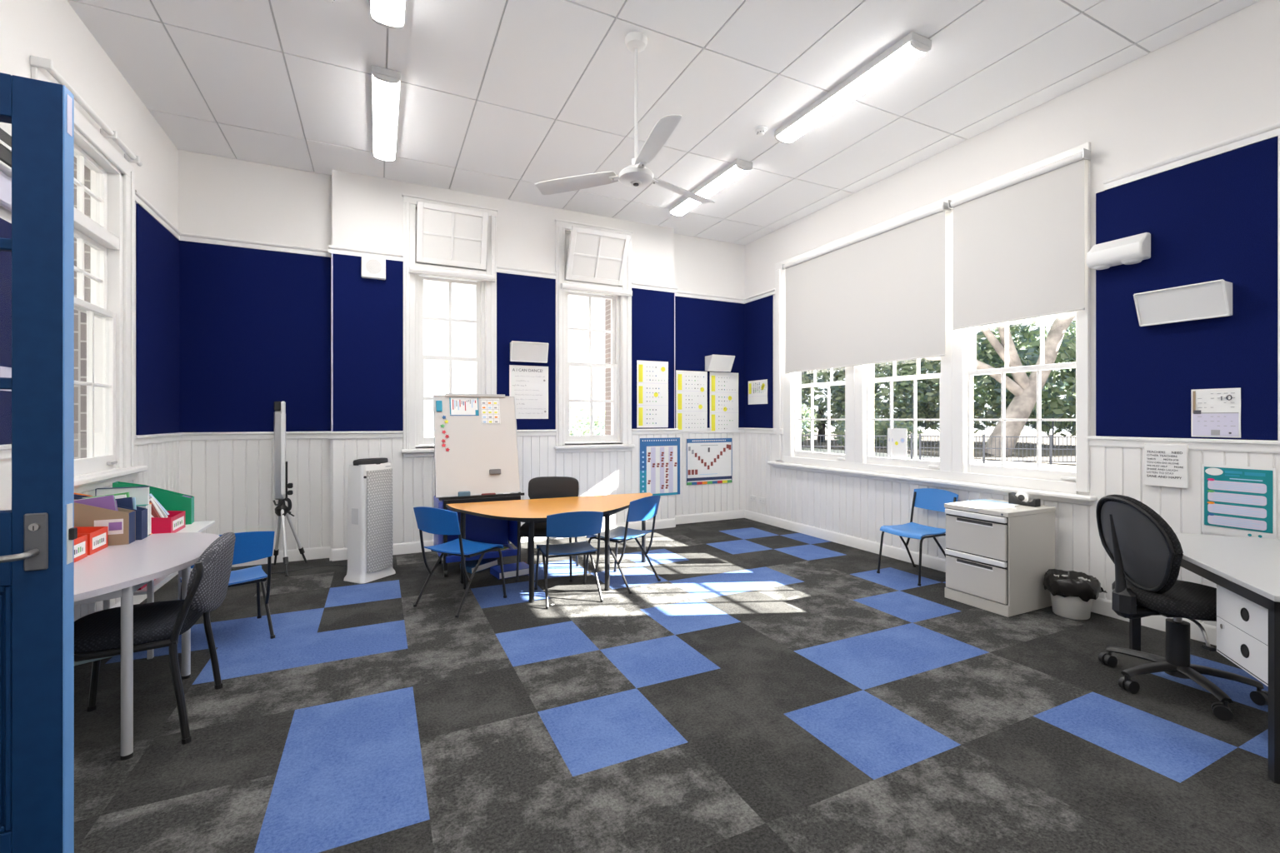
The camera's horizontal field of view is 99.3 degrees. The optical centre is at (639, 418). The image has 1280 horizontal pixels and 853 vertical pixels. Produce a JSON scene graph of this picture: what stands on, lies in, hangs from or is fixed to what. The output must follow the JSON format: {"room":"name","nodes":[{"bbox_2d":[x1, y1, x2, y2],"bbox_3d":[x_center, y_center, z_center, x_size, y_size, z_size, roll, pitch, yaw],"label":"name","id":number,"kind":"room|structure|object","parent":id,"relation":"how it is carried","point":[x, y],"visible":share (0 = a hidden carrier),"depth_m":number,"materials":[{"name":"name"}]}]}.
{"room":"classroom","nodes":[
{"label":"classroom","id":0,"kind":"room"},
{"bbox_2d":[74,156,90,459],"bbox_3d":[-3.491,-0.315,3.037,0.199,4.290,4.100,0,0,-26],"label":"wall","id":1,"kind":"structure","parent":0,"point":[80,317],"depth_m":3.61,"materials":[{"name":"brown brick"}]},
{"bbox_2d":[0,0,177,477],"bbox_3d":[-2.419,-0.505,1.223,0.160,3.910,8.300,0,0,-26],"label":"wall","id":2,"kind":"structure","parent":0,"point":[52,30],"depth_m":3.32,"materials":[{"name":"white paint"}]},
{"bbox_2d":[0,127,11,211],"bbox_3d":[-2.672,-1.120,2.044,0.095,0.300,1.400,0,0,-26],"label":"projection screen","id":3,"kind":"object","parent":2,"relation":"attached to","point":[5,138],"visible":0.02,"depth_m":2.43,"materials":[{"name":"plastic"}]},
{"bbox_2d":[0,217,11,444],"bbox_3d":[-2.708,-0.401,2.027,0.014,1.038,1.400,0,0,-26],"label":"pinboard","id":4,"kind":"object","parent":2,"relation":"attached to","point":[5,227],"visible":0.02,"depth_m":2.52,"materials":[{"name":"blue fabric"}]},
{"bbox_2d":[0,72,77,852],"bbox_3d":[-1.732,0.272,1.059,0.913,2.093,0.110,0,0,-26],"label":"door","id":5,"kind":"structure","parent":2,"relation":"in","point":[38,534],"depth_m":1.24,"materials":[{"name":"blue paint"}]},
{"bbox_2d":[30,66,148,494],"bbox_3d":[-3.353,-0.670,3.270,0.230,2.200,1.320,0,0,-26],"label":"window","id":6,"kind":"structure","parent":2,"relation":"in","point":[109,232],"depth_m":3.62,"materials":[{"name":"white wood"}]},
{"bbox_2d":[30,55,142,166],"bbox_3d":[-3.279,-1.795,3.289,0.080,0.050,1.230,0,0,-26],"label":"roller blind","id":7,"kind":"object","parent":6,"relation":"attached to","point":[37,62],"visible":0.9,"depth_m":3.14,"materials":[{"name":"white"}]},
{"bbox_2d":[0,432,181,621],"bbox_3d":[-2.329,0.674,1.266,0.038,1.111,7.700,0,0,-26],"label":"trim","id":8,"kind":"structure","parent":2,"relation":"attached to","point":[159,452],"depth_m":4.06,"materials":[{"name":"white paint"}]},
{"bbox_2d":[135,203,179,434],"bbox_3d":[-3.808,-0.715,4.314,0.014,1.666,0.896,0,0,-26],"label":"pinboard","id":9,"kind":"object","parent":2,"relation":"attached to","point":[157,248],"visible":0.96,"depth_m":4.23,"materials":[{"name":"blue fabric"}]},
{"bbox_2d":[177,149,744,449],"bbox_3d":[-1.296,-0.505,6.018,6.620,3.910,0.270,0,0,-26],"label":"wall","id":10,"kind":"structure","parent":0,"point":[222,197],"depth_m":5.23,"materials":[{"name":"white paint"}]},
{"bbox_2d":[179,240,330,432],"bbox_3d":[-3.489,-0.715,4.971,1.160,1.666,0.014,0,0,-26],"label":"pinboard","id":11,"kind":"object","parent":10,"relation":"attached to","point":[255,324],"visible":0.9,"depth_m":4.95,"materials":[{"name":"blue fabric"}]},
{"bbox_2d":[332,253,403,431],"bbox_3d":[-2.608,-0.715,5.228,0.610,1.666,0.014,0,0,-26],"label":"pinboard","id":12,"kind":"object","parent":10,"relation":"attached to","point":[367,314],"visible":0.98,"depth_m":5.21,"materials":[{"name":"blue fabric"}]},
{"bbox_2d":[361,255,385,279],"bbox_3d":[-2.553,-1.445,5.218,0.210,0.200,0.055,0,0,-26],"label":"wall speaker","id":13,"kind":"object","parent":12,"relation":"attached to","point":[372,267],"visible":1,"depth_m":5.20,"materials":[{"name":"white plastic"}]},
{"bbox_2d":[400,193,497,457],"bbox_3d":[-1.945,-0.915,5.597,0.945,2.590,0.427,0,0,-26],"label":"window","id":14,"kind":"structure","parent":10,"relation":"in","point":[438,234],"depth_m":5.50,"materials":[{"name":"white wood"}]},
{"bbox_2d":[409,265,495,282],"bbox_3d":[-1.893,-0.710,5.522,0.835,1.580,0.064,0,0,-26],"label":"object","id":15,"kind":"object","parent":14,"relation":"attached to","point":[417,270],"visible":0.98,"depth_m":5.49,"materials":[{"name":"white"}]},
{"bbox_2d":[179,427,744,551],"bbox_3d":[-1.262,0.674,5.947,6.020,1.111,0.188,0,0,-26],"label":"wainscoting","id":16,"kind":"structure","parent":10,"relation":"attached to","point":[229,477],"depth_m":5.19,"materials":[{"name":"white paint"}]},
{"bbox_2d":[190,510,744,571],"bbox_3d":[-1.265,1.271,5.954,6.020,0.118,0.172,0,0,-26],"label":"baseboard","id":17,"kind":"structure","parent":10,"relation":"attached to","point":[340,554],"depth_m":5.41,"materials":[{"name":"white wood"}]},
{"bbox_2d":[496,272,555,429],"bbox_3d":[-1.227,-0.715,5.892,0.645,1.666,0.014,0,0,-26],"label":"pinboard","id":18,"kind":"object","parent":10,"relation":"attached to","point":[526,305],"visible":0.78,"depth_m":5.89,"materials":[{"name":"blue fabric"}]},
{"bbox_2d":[509,365,548,419],"bbox_3d":[-1.200,-0.287,5.894,0.425,0.575,0.008,0,0,-26],"label":"sheet","id":19,"kind":"object","parent":18,"relation":"attached to","point":[528,385],"visible":1,"depth_m":5.90,"materials":[{"name":"white paper"}]},
{"bbox_2d":[510,340,548,363],"bbox_3d":[-1.190,-0.715,5.844,0.402,0.210,0.108,0,0,-26],"label":"uplight","id":20,"kind":"object","parent":18,"relation":"attached to","point":[526,352],"visible":1,"depth_m":5.82,"materials":[{"name":"white plastic"}]},
{"bbox_2d":[554,219,634,453],"bbox_3d":[-0.519,-0.915,6.231,0.965,2.590,0.519,0,0,-26],"label":"window","id":21,"kind":"structure","parent":10,"relation":"in","point":[589,255],"depth_m":6.20,"materials":[{"name":"white wood"}]},
{"bbox_2d":[560,282,632,425],"bbox_3d":[-0.487,-0.710,6.198,0.855,1.580,0.064,0,0,-26],"label":"window frame","id":22,"kind":"structure","parent":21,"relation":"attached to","point":[563,286],"depth_m":6.21,"materials":[{"name":"white wood"}]},
{"bbox_2d":[631,288,674,429],"bbox_3d":[0.161,-0.715,6.559,0.585,1.666,0.014,0,0,-26],"label":"pinboard","id":23,"kind":"object","parent":10,"relation":"attached to","point":[652,312],"visible":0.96,"depth_m":6.55,"materials":[{"name":"blue fabric"}]},
{"bbox_2d":[636,360,668,427],"bbox_3d":[0.154,-0.295,6.545,0.420,0.800,0.006,0,0,-26],"label":"chart","id":24,"kind":"object","parent":23,"relation":"attached to","point":[652,377],"visible":1,"depth_m":6.54,"materials":[{"name":"white paper"}]},
{"bbox_2d":[640,437,679,495],"bbox_3d":[0.245,0.580,6.586,0.550,0.700,0.008,0,0,-26],"label":"poster","id":25,"kind":"object","parent":10,"relation":"attached to","point":[659,457],"visible":0.97,"depth_m":6.58,"materials":[{"name":"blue paper"}]},
{"bbox_2d":[675,295,744,428],"bbox_3d":[0.896,-0.715,7.079,1.150,1.666,0.014,0,0,-26],"label":"pinboard","id":26,"kind":"object","parent":10,"relation":"attached to","point":[703,327],"visible":0.54,"depth_m":7.07,"materials":[{"name":"blue fabric"}]},
{"bbox_2d":[675,370,707,431],"bbox_3d":[0.661,-0.225,6.933,0.460,0.770,0.006,0,0,-26],"label":"chart","id":27,"kind":"object","parent":26,"relation":"attached to","point":[691,386],"visible":1,"depth_m":6.93,"materials":[{"name":"white paper"}]},
{"bbox_2d":[705,355,734,371],"bbox_3d":[1.033,-0.714,7.035,0.352,0.200,0.188,0,0,-26],"label":"uplight","id":28,"kind":"object","parent":26,"relation":"attached to","point":[712,362],"visible":1,"depth_m":7.00,"materials":[{"name":"white plastic"}]},
{"bbox_2d":[710,371,738,432],"bbox_3d":[1.107,-0.215,7.147,0.450,0.790,0.006,0,0,-26],"label":"chart","id":29,"kind":"object","parent":26,"relation":"attached to","point":[723,386],"visible":1,"depth_m":7.15,"materials":[{"name":"white paper"}]},
{"bbox_2d":[686,438,732,485],"bbox_3d":[0.906,0.550,7.069,0.700,0.590,0.007,0,0,-26],"label":"poster","id":30,"kind":"object","parent":10,"relation":"attached to","point":[709,461],"visible":1,"depth_m":7.06,"materials":[{"name":"white paper"}]},
{"bbox_2d":[331,135,1279,440],"bbox_3d":[0.312,-0.715,4.033,6.751,1.670,0.028,0,0,18],"label":"trim","id":31,"kind":"structure","parent":10,"relation":"attached to","point":[1278,135],"depth_m":2.97,"materials":[{"name":"white"}]},
{"bbox_2d":[478,281,613,441],"bbox_3d":[-1.407,-0.315,6.248,6.620,4.290,0.239,0,0,-26],"label":"wall","id":32,"kind":"structure","parent":0,"point":[607,302],"depth_m":6.76,"materials":[{"name":"brick"}]},
{"bbox_2d":[66,0,1260,244],"bbox_3d":[-0.278,-2.400,2.252,7.450,0.120,7.700,0,0,-26],"label":"ceiling","id":33,"kind":"structure","parent":0,"point":[499,98],"depth_m":3.76,"materials":[{"name":"grey"}]},
{"bbox_2d":[371,65,400,162],"bbox_3d":[-1.968,-2.299,4.202,0.180,0.082,1.270,0,0,-26],"label":"ceiling light","id":34,"kind":"object","parent":33,"relation":"attached to","point":[386,83],"visible":1,"depth_m":4.01,"materials":[{"name":"white plastic"}]},
{"bbox_2d":[370,0,406,29],"bbox_3d":[-1.183,-2.299,2.571,0.180,0.082,1.270,0,0,-26],"label":"ceiling light","id":35,"kind":"object","parent":33,"relation":"attached to","point":[387,13],"visible":1,"depth_m":3.04,"materials":[{"name":"white plastic"}]},
{"bbox_2d":[535,30,714,204],"bbox_3d":[0.090,-1.889,3.459,1.039,0.902,1.237,0,0,-44],"label":"ceiling fan","id":36,"kind":"object","parent":33,"relation":"hanging from","point":[635,175],"visible":1,"depth_m":3.34,"materials":[{"name":"white plastic"}]},
{"bbox_2d":[669,158,752,216],"bbox_3d":[0.675,-2.299,5.495,0.180,0.082,1.270,0,0,-26],"label":"ceiling light","id":37,"kind":"object","parent":33,"relation":"attached to","point":[737,167],"visible":1,"depth_m":5.29,"materials":[{"name":"white plastic"}]},
{"bbox_2d":[774,31,931,144],"bbox_3d":[1.447,-2.299,3.891,0.180,0.082,1.270,0,0,-26],"label":"ceiling light","id":38,"kind":"object","parent":33,"relation":"attached to","point":[913,45],"visible":1,"depth_m":3.72,"materials":[{"name":"white plastic"}]},
{"bbox_2d":[74,518,1279,852],"bbox_3d":[-0.278,1.390,2.252,7.450,0.120,7.700,0,0,-26],"label":"floor","id":39,"kind":"structure","parent":0,"point":[775,691],"depth_m":2.40,"materials":[{"name":"grey carpet"}]},
{"bbox_2d":[74,532,219,760],"bbox_3d":[-2.362,0.980,2.321,0.814,0.700,1.471,0,0,-26],"label":"table","id":40,"kind":"object","parent":39,"relation":"on","point":[118,571],"visible":0.51,"depth_m":2.27,"materials":[{"name":"grey laminate"}]},
{"bbox_2d":[76,526,108,555],"bbox_3d":[-2.696,0.573,2.540,0.261,0.115,0.185,0,0,-26],"label":"bin","id":41,"kind":"object","parent":40,"relation":"on","point":[97,537],"visible":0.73,"depth_m":2.61,"materials":[{"name":"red cardboard"}]},
{"bbox_2d":[74,502,135,545],"bbox_3d":[-2.726,0.507,2.703,0.310,0.245,0.085,0,0,-26],"label":"magazine file","id":42,"kind":"object","parent":40,"relation":"on","point":[84,515],"visible":0.47,"depth_m":2.70,"materials":[{"name":"beige cardboard"}]},
{"bbox_2d":[74,495,116,510],"bbox_3d":[-2.726,0.502,2.676,0.258,0.243,0.013,0,0,-26],"label":"picture book","id":43,"kind":"object","parent":42,"relation":"in","point":[106,502],"visible":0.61,"depth_m":2.70,"materials":[{"name":"purple paper"}]},
{"bbox_2d":[74,494,147,540],"bbox_3d":[-2.750,0.505,2.800,0.310,0.250,0.080,0,0,-26],"label":"magazine file","id":44,"kind":"object","parent":40,"relation":"on","point":[141,512],"visible":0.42,"depth_m":2.83,"materials":[{"name":"blue cardboard"}]},
{"bbox_2d":[95,485,150,535],"bbox_3d":[-2.749,0.497,2.897,0.215,0.265,0.028,0,0,-26],"label":"book","id":45,"kind":"object","parent":40,"relation":"on","point":[141,494],"visible":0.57,"depth_m":2.91,"materials":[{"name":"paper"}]},
{"bbox_2d":[74,532,235,744],"bbox_3d":[-2.143,0.931,2.382,0.593,0.802,0.533,0,0,-26],"label":"padded chair","id":46,"kind":"object","parent":39,"relation":"on","point":[159,624],"visible":0.8,"depth_m":2.29,"materials":[{"name":"fabric"}]},
{"bbox_2d":[74,600,203,654],"bbox_3d":[-2.193,0.887,2.357,0.450,0.073,0.470,0,0,-26],"label":"seat cushion","id":47,"kind":"object","parent":46,"relation":"on","point":[155,626],"depth_m":2.24,"materials":[{"name":"fabric"}]},
{"bbox_2d":[186,532,235,613],"bbox_3d":[-1.928,0.695,2.485,0.116,0.330,0.461,0,0,-26],"label":"chair back","id":48,"kind":"object","parent":46,"relation":"on","point":[213,567],"depth_m":2.35,"materials":[{"name":"grey fabric"}]},
{"bbox_2d":[103,520,214,659],"bbox_3d":[-2.927,1.000,3.208,0.555,0.660,0.580,0,0,-26],"label":"side table","id":49,"kind":"object","parent":39,"relation":"on","point":[197,527],"visible":0.14,"depth_m":3.25,"materials":[{"name":"white laminate"}]},
{"bbox_2d":[112,481,194,524],"bbox_3d":[-3.035,0.527,3.405,0.370,0.285,0.095,0,0,-31],"label":"magazine file","id":50,"kind":"object","parent":49,"relation":"on","point":[169,500],"visible":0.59,"depth_m":3.42,"materials":[{"name":"green cardboard"}]},
{"bbox_2d":[133,571,177,595],"bbox_3d":[-2.995,0.961,3.170,0.360,0.018,0.530,0,0,-26],"label":"shelf","id":51,"kind":"object","parent":49,"relation":"attached to","point":[148,591],"depth_m":3.04,"materials":[{"name":"white laminate"}]},
{"bbox_2d":[151,510,184,534],"bbox_3d":[-2.855,0.610,3.199,0.226,0.120,0.260,0,0,-26],"label":"bin","id":52,"kind":"object","parent":49,"relation":"on","point":[175,522],"visible":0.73,"depth_m":3.13,"materials":[{"name":"red plastic"}]},
{"bbox_2d":[180,531,274,639],"bbox_3d":[-2.522,0.997,3.316,0.434,0.676,0.516,0,0,-43],"label":"chair","id":53,"kind":"object","parent":39,"relation":"on","point":[249,546],"visible":0.5,"depth_m":3.29,"materials":[{"name":"blue plastic"}]},
{"bbox_2d":[272,401,308,576],"bbox_3d":[-3.111,0.591,4.796,0.277,1.492,0.505,0,0,-26],"label":"screen","id":54,"kind":"object","parent":39,"relation":"on","point":[281,486],"visible":1,"depth_m":4.81,"materials":[{"name":"silver metal"}]},
{"bbox_2d":[343,457,395,584],"bbox_3d":[-2.269,0.833,4.583,0.247,0.994,0.344,0,0,24],"label":"air purifier","id":55,"kind":"object","parent":39,"relation":"on","point":[370,480],"visible":1,"depth_m":4.47,"materials":[{"name":"white plastic"}]},
{"bbox_2d":[366,468,392,573],"bbox_3d":[-2.164,0.840,4.537,0.018,0.830,0.251,0,0,24],"label":"grille","id":56,"kind":"object","parent":55,"relation":"attached to","point":[379,481],"depth_m":4.52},
{"bbox_2d":[413,506,506,618],"bbox_3d":[-1.305,0.970,3.936,0.445,0.731,0.516,0,0,30],"label":"chair","id":57,"kind":"object","parent":39,"relation":"on","point":[429,520],"visible":1,"depth_m":3.80,"materials":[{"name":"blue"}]},
{"bbox_2d":[433,393,524,577],"bbox_3d":[-1.468,0.551,4.919,0.742,1.558,0.518,0,0,-26],"label":"easel","id":58,"kind":"object","parent":39,"relation":"on","point":[476,448],"visible":0.84,"depth_m":4.86,"materials":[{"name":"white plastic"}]},
{"bbox_2d":[449,397,479,415],"bbox_3d":[-1.588,-0.109,4.917,0.250,0.164,0.050,0,0,-26],"label":"sheet","id":59,"kind":"object","parent":58,"relation":"attached to","point":[458,406],"visible":1,"depth_m":4.92,"materials":[{"name":"white paper"}]},
{"bbox_2d":[438,492,524,500],"bbox_3d":[-1.373,0.673,4.749,0.720,0.023,0.070,0,0,-26],"label":"tray","id":60,"kind":"object","parent":58,"relation":"on","point":[474,496],"depth_m":4.72,"materials":[{"name":"black plastic"}]},
{"bbox_2d":[445,543,519,563],"bbox_3d":[-1.447,1.183,4.902,0.620,0.055,0.470,0,0,-26],"label":"tray","id":61,"kind":"object","parent":58,"relation":"on","point":[449,558],"depth_m":4.72,"materials":[{"name":"blue plastic"}]},
{"bbox_2d":[480,397,500,424],"bbox_3d":[-1.376,-0.075,5.008,0.170,0.245,0.072,0,0,-26],"label":"sheet","id":62,"kind":"object","parent":58,"relation":"attached to","point":[490,408],"visible":1,"depth_m":5.01,"materials":[{"name":"white paper"}]},
{"bbox_2d":[490,561,529,579],"bbox_3d":[-1.103,1.302,4.675,0.300,0.055,0.220,0,0,-34],"label":"book","id":63,"kind":"object","parent":39,"relation":"on","point":[510,570],"visible":0.86,"depth_m":4.62,"materials":[{"name":"blue paper"}]},
{"bbox_2d":[515,476,579,582],"bbox_3d":[-0.784,0.931,4.723,0.470,0.801,0.587,0,0,0],"label":"padded chair","id":64,"kind":"object","parent":39,"relation":"on","point":[541,487],"visible":0.53,"depth_m":4.93,"materials":[{"name":"grey fabric"}]},
{"bbox_2d":[519,522,546,536],"bbox_3d":[-0.784,0.932,4.667,0.470,0.073,0.450,0,0,0],"label":"seat cushion","id":65,"kind":"object","parent":64,"relation":"on","point":[540,529],"depth_m":4.48,"materials":[{"name":"grey fabric"}]},
{"bbox_2d":[528,476,579,499],"bbox_3d":[-0.785,0.637,4.965,0.461,0.215,0.103,0,0,0],"label":"chair back","id":66,"kind":"object","parent":64,"relation":"on","point":[541,487],"depth_m":4.94,"materials":[{"name":"grey fabric"}]},
{"bbox_2d":[445,492,652,603],"bbox_3d":[-0.563,1.015,4.424,1.820,0.630,0.978,0,0,-26],"label":"table","id":67,"kind":"object","parent":39,"relation":"on","point":[531,512],"visible":0.78,"depth_m":4.28,"materials":[{"name":"orange laminate"}]},
{"bbox_2d":[534,511,603,609],"bbox_3d":[-0.538,0.995,4.079,0.424,0.681,0.516,0,0,-21],"label":"chair","id":68,"kind":"object","parent":39,"relation":"on","point":[572,524],"visible":1,"depth_m":3.91,"materials":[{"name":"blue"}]},
{"bbox_2d":[583,495,660,594],"bbox_3d":[-0.132,0.972,4.428,0.516,0.726,0.424,0,0,36],"label":"chair","id":69,"kind":"object","parent":39,"relation":"on","point":[645,508],"visible":0.92,"depth_m":4.33,"materials":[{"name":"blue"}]},
{"bbox_2d":[876,488,958,586],"bbox_3d":[2.362,0.972,4.620,0.516,0.726,0.424,0,0,-26],"label":"chair","id":70,"kind":"object","parent":39,"relation":"on","point":[932,499],"visible":0.87,"depth_m":4.68,"materials":[{"name":"blue plastic"}]},
{"bbox_2d":[944,499,1055,617],"bbox_3d":[2.610,0.980,3.965,0.573,0.700,0.459,0,0,-26],"label":"filing cabinet","id":71,"kind":"object","parent":39,"relation":"on","point":[998,559],"visible":0.98,"depth_m":3.79,"materials":[{"name":"grey metal"}]},
{"bbox_2d":[1008,491,1040,507],"bbox_3d":[2.809,0.582,3.978,0.064,0.097,0.185,0,0,-26],"label":"tape dispenser","id":72,"kind":"object","parent":71,"relation":"on","point":[1022,498],"visible":1,"depth_m":3.97,"materials":[{"name":"black plastic"}]},
{"bbox_2d":[1043,569,1107,619],"bbox_3d":[2.931,1.189,3.695,0.324,0.281,0.309,0,0,-26],"label":"waste bin","id":73,"kind":"object","parent":39,"relation":"on","point":[1072,593],"visible":1,"depth_m":3.61,"materials":[{"name":"white plastic"}]},
{"bbox_2d":[1095,494,1268,720],"bbox_3d":[2.616,0.852,2.676,0.624,0.954,0.611,0,0,-1],"label":"office chair","id":74,"kind":"object","parent":39,"relation":"on","point":[1146,553],"visible":0.96,"depth_m":2.63,"materials":[{"name":"black fabric"}]},
{"bbox_2d":[1111,578,1216,621],"bbox_3d":[2.674,0.884,2.685,0.470,0.082,0.470,0,0,-1],"label":"seat cushion","id":75,"kind":"object","parent":74,"relation":"on","point":[1188,600],"depth_m":2.59,"materials":[{"name":"black fabric"}]},
{"bbox_2d":[1129,532,1279,784],"bbox_3d":[2.873,0.983,2.420,0.690,0.694,1.290,0,0,24],"label":"office desk","id":76,"kind":"object","parent":39,"relation":"on","point":[1245,572],"visible":0.87,"depth_m":2.26,"materials":[{"name":"grey laminate"}]},
{"bbox_2d":[745,0,1279,494],"bbox_3d":[3.124,-0.505,3.888,0.100,3.910,8.300,0,0,-26],"label":"wall","id":77,"kind":"structure","parent":0,"point":[1218,82],"depth_m":3.68,"materials":[{"name":"white paint"}]},
{"bbox_2d":[135,121,1279,304],"bbox_3d":[0.366,-1.585,2.562,6.020,0.070,7.700,0,0,-26],"label":"trim","id":78,"kind":"structure","parent":77,"relation":"attached to","point":[1272,131],"depth_m":4.77,"materials":[{"name":"white wood"}]},
{"bbox_2d":[744,295,773,428],"bbox_3d":[1.534,-0.715,7.060,0.014,1.666,0.576,0,0,-26],"label":"pinboard","id":79,"kind":"object","parent":77,"relation":"attached to","point":[758,314],"visible":1,"depth_m":7.03,"materials":[{"name":"blue fabric"}]},
{"bbox_2d":[748,379,767,404],"bbox_3d":[1.524,-0.345,7.058,0.006,0.310,0.400,0,0,-26],"label":"chart","id":80,"kind":"object","parent":79,"relation":"attached to","point":[757,390],"visible":1,"depth_m":7.05,"materials":[{"name":"white paper"}]},
{"bbox_2d":[767,141,1097,505],"bbox_3d":[2.412,-0.660,5.276,0.200,2.520,3.420,0,0,-26],"label":"window","id":81,"kind":"structure","parent":77,"relation":"in","point":[956,469],"depth_m":4.67,"materials":[{"name":"white wood"}]},
{"bbox_2d":[781,201,950,373],"bbox_3d":[2.179,-1.195,5.580,0.093,1.310,2.066,0,0,-26],"label":"roller blind","id":82,"kind":"object","parent":81,"relation":"attached to","point":[878,296],"visible":0.97,"depth_m":5.35,"materials":[{"name":"white fabric"}]},
{"bbox_2d":[887,428,906,457],"bbox_3d":[2.465,0.228,5.221,0.002,0.275,0.215,0,0,-26],"label":"notice","id":83,"kind":"object","parent":81,"relation":"attached to","point":[898,436],"visible":1,"depth_m":5.21,"materials":[{"name":"white paper"}]},
{"bbox_2d":[947,148,1090,329],"bbox_3d":[2.854,-1.300,4.174,0.093,1.100,0.986,0,0,-26],"label":"roller blind","id":84,"kind":"object","parent":81,"relation":"attached to","point":[1019,241],"visible":1,"depth_m":4.10,"materials":[{"name":"white fabric"}]},
{"bbox_2d":[744,510,1216,645],"bbox_3d":[3.069,1.271,3.861,0.022,0.118,7.700,0,0,-26],"label":"baseboard","id":85,"kind":"structure","parent":77,"relation":"attached to","point":[1100,606],"depth_m":5.10,"materials":[{"name":"white wood"}]},
{"bbox_2d":[744,427,1279,626],"bbox_3d":[3.062,0.674,3.858,0.038,1.111,7.700,0,0,-26],"label":"wainscoting","id":86,"kind":"structure","parent":77,"relation":"attached to","point":[858,507],"depth_m":3.92,"materials":[{"name":"white paint"}]},
{"bbox_2d":[1144,443,1188,488],"bbox_3d":[3.275,0.289,3.389,0.024,0.265,0.205,0,0,-26],"label":"sign","id":87,"kind":"object","parent":77,"relation":"attached to","point":[1165,465],"visible":1,"depth_m":3.38,"materials":[{"name":"white paper"}]},
{"bbox_2d":[1095,136,1278,440],"bbox_3d":[3.314,-0.715,3.358,0.014,1.666,0.840,0,0,-26],"label":"pinboard","id":88,"kind":"object","parent":77,"relation":"attached to","point":[1216,217],"visible":0.96,"depth_m":3.30,"materials":[{"name":"blue fabric"}]},
{"bbox_2d":[1085,232,1150,269],"bbox_3d":[3.131,-1.091,3.570,0.135,0.187,0.300,0,0,-26],"label":"emergency light","id":89,"kind":"object","parent":88,"relation":"attached to","point":[1134,249],"visible":1,"depth_m":3.52,"materials":[{"name":"white plastic"}]},
{"bbox_2d":[1133,279,1232,326],"bbox_3d":[3.267,-0.689,3.285,0.138,0.200,0.412,0,0,-26],"label":"wall-mounted box","id":90,"kind":"object","parent":88,"relation":"attached to","point":[1212,299],"visible":1,"depth_m":3.25,"materials":[{"name":"white plastic"}]},
{"bbox_2d":[1190,388,1240,438],"bbox_3d":[3.379,-0.035,3.197,0.009,0.285,0.210,0,0,-26],"label":"calendar","id":91,"kind":"object","parent":88,"relation":"attached to","point":[1215,412],"visible":1,"depth_m":3.19,"materials":[{"name":"white paper"}]},
{"bbox_2d":[1201,464,1276,539],"bbox_3d":[3.417,0.472,3.113,0.008,0.405,0.300,0,0,-26],"label":"poster","id":92,"kind":"object","parent":77,"relation":"attached to","point":[1237,501],"visible":0.98,"depth_m":3.11,"materials":[{"name":"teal paper"}]},
{"label":"outside","id":93,"kind":"structure","parent":0,"visible":0},
{"bbox_2d":[423,427,1075,471],"bbox_3d":[4.720,1.855,18.914,144.900,0.050,150.000,0,0,-26],"label":"ground","id":94,"kind":"structure","parent":93,"point":[427,433],"depth_m":25.05,"materials":[{"name":"concrete"}]},
{"bbox_2d":[565,402,604,442],"bbox_3d":[-3.156,0.485,28.994,4.126,2.724,3.035,0,0,-26],"label":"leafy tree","id":95,"kind":"object","parent":94,"relation":"on","point":[586,417],"visible":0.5,"depth_m":28.54,"materials":[{"name":"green plant"}]},
{"bbox_2d":[800,430,1075,465],"bbox_3d":[33.916,1.810,38.500,45.500,0.040,80.000,0,0,-26],"label":"bed","id":96,"kind":"object","parent":94,"relation":"on","point":[832,442],"depth_m":32.74,"materials":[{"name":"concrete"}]},
{"bbox_2d":[800,360,939,442],"bbox_3d":[14.073,-4.024,42.331,16.488,11.748,8.277,0,0,17],"label":"leafy tree","id":97,"kind":"object","parent":96,"relation":"on","point":[821,426],"visible":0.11,"depth_m":39.37,"materials":[{"name":"green plant"}]},
{"bbox_2d":[830,412,923,449],"bbox_3d":[14.451,0.736,33.361,5.193,2.753,3.474,0,0,28],"label":"shrub","id":98,"kind":"object","parent":96,"relation":"on","point":[881,427],"visible":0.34,"depth_m":32.82,"materials":[{"name":"green plant"}]},
{"bbox_2d":[829,317,1075,433],"bbox_3d":[25.067,-5.721,41.624,20.332,15.141,10.826,0,0,18],"label":"leafy tree","id":99,"kind":"object","parent":96,"relation":"on","point":[986,353],"visible":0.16,"depth_m":38.94,"materials":[{"name":"green plant"}]},
{"bbox_2d":[874,311,1075,455],"bbox_3d":[18.719,-4.322,28.464,18.384,13.012,7.543,0,0,0],"label":"tree","id":100,"kind":"object","parent":96,"relation":"on","point":[1023,387],"visible":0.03,"depth_m":26.74,"materials":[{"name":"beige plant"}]},
{"bbox_2d":[886,417,1074,448],"bbox_3d":[24.628,0.860,31.831,20.035,1.940,0.070,0,0,27],"label":"metal fence","id":101,"kind":"object","parent":96,"relation":"on","point":[925,444],"visible":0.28,"depth_m":32.59,"materials":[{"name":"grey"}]},
{"bbox_2d":[989,335,1075,438],"bbox_3d":[32.799,-6.235,33.485,13.415,16.170,18.339,0,0,-38],"label":"leafy tree","id":102,"kind":"object","parent":96,"relation":"on","point":[1061,412],"visible":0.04,"depth_m":34.50,"materials":[{"name":"green plant"}]},
{"bbox_2d":[919,434,1075,464],"bbox_3d":[16.436,1.235,21.774,9.670,1.190,0.073,0,0,13],"label":"metal fence","id":103,"kind":"object","parent":94,"relation":"on","point":[983,437],"visible":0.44,"depth_m":22.03,"materials":[{"name":"grey metal"}]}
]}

